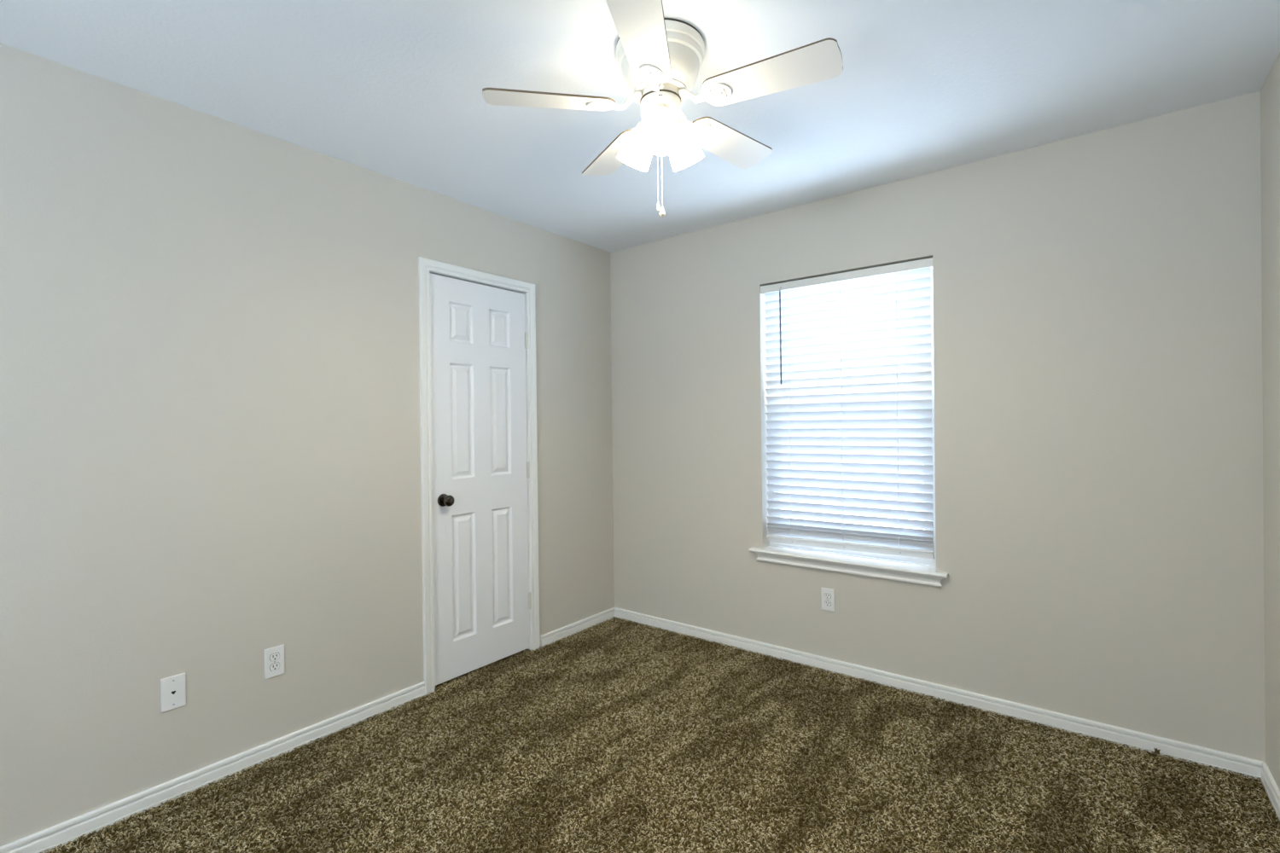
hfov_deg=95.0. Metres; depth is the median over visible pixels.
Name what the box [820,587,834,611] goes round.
wall outlet
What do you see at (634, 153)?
shade
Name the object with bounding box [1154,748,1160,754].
tuft
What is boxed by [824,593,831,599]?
receptacle
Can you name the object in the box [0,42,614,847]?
wall
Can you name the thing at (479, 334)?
door
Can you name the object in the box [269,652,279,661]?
receptacle
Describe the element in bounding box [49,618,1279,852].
floor
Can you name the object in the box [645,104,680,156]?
shade
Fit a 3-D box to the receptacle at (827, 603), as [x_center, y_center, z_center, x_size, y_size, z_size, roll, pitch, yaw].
[0.973,0.918,3.044,0.034,0.026,0.002,-1,0,38]
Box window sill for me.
[748,546,948,578]
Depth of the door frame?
2.85 m
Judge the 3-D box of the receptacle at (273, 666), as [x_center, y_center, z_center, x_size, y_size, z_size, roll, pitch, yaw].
[-1.436,0.946,2.308,0.002,0.026,0.034,-1,0,38]
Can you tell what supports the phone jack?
attached to the wall at (210, 425)
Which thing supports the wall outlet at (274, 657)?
attached to the wall at (210, 425)
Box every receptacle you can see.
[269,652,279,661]
[269,663,279,671]
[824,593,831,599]
[824,600,831,606]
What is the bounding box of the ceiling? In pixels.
[0,0,1279,252]
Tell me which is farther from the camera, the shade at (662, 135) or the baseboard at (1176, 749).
the baseboard at (1176, 749)
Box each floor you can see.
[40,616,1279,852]
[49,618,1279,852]
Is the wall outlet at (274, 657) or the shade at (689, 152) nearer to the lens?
the shade at (689, 152)
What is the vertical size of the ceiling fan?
0.527 m
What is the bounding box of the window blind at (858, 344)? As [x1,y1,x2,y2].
[760,257,935,559]
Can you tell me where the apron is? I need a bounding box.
[754,552,942,587]
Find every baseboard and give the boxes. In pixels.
[0,607,614,852]
[614,607,1264,780]
[1260,762,1279,820]
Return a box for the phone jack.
[160,673,186,712]
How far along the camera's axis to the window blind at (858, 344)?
3.01 m
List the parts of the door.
knob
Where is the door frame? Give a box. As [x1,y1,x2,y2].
[418,256,540,694]
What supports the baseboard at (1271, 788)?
attached to the wall at (1270, 91)
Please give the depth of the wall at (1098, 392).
2.50 m
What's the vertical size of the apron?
0.048 m
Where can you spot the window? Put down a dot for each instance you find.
(913, 561)
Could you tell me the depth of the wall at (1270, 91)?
1.98 m
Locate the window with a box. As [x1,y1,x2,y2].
[768,269,936,567]
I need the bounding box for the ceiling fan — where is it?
[482,0,843,217]
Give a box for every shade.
[616,119,652,171]
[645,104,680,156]
[669,119,703,171]
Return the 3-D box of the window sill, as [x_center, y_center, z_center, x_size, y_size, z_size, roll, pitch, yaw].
[1.040,0.688,3.027,0.998,0.018,0.125,-1,0,38]
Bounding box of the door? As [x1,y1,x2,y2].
[429,271,531,686]
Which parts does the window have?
sash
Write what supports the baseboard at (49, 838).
attached to the wall at (210, 425)
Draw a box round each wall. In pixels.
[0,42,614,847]
[610,90,1265,762]
[1260,52,1279,790]
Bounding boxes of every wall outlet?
[264,645,284,679]
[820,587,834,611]
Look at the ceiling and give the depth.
1.96 m

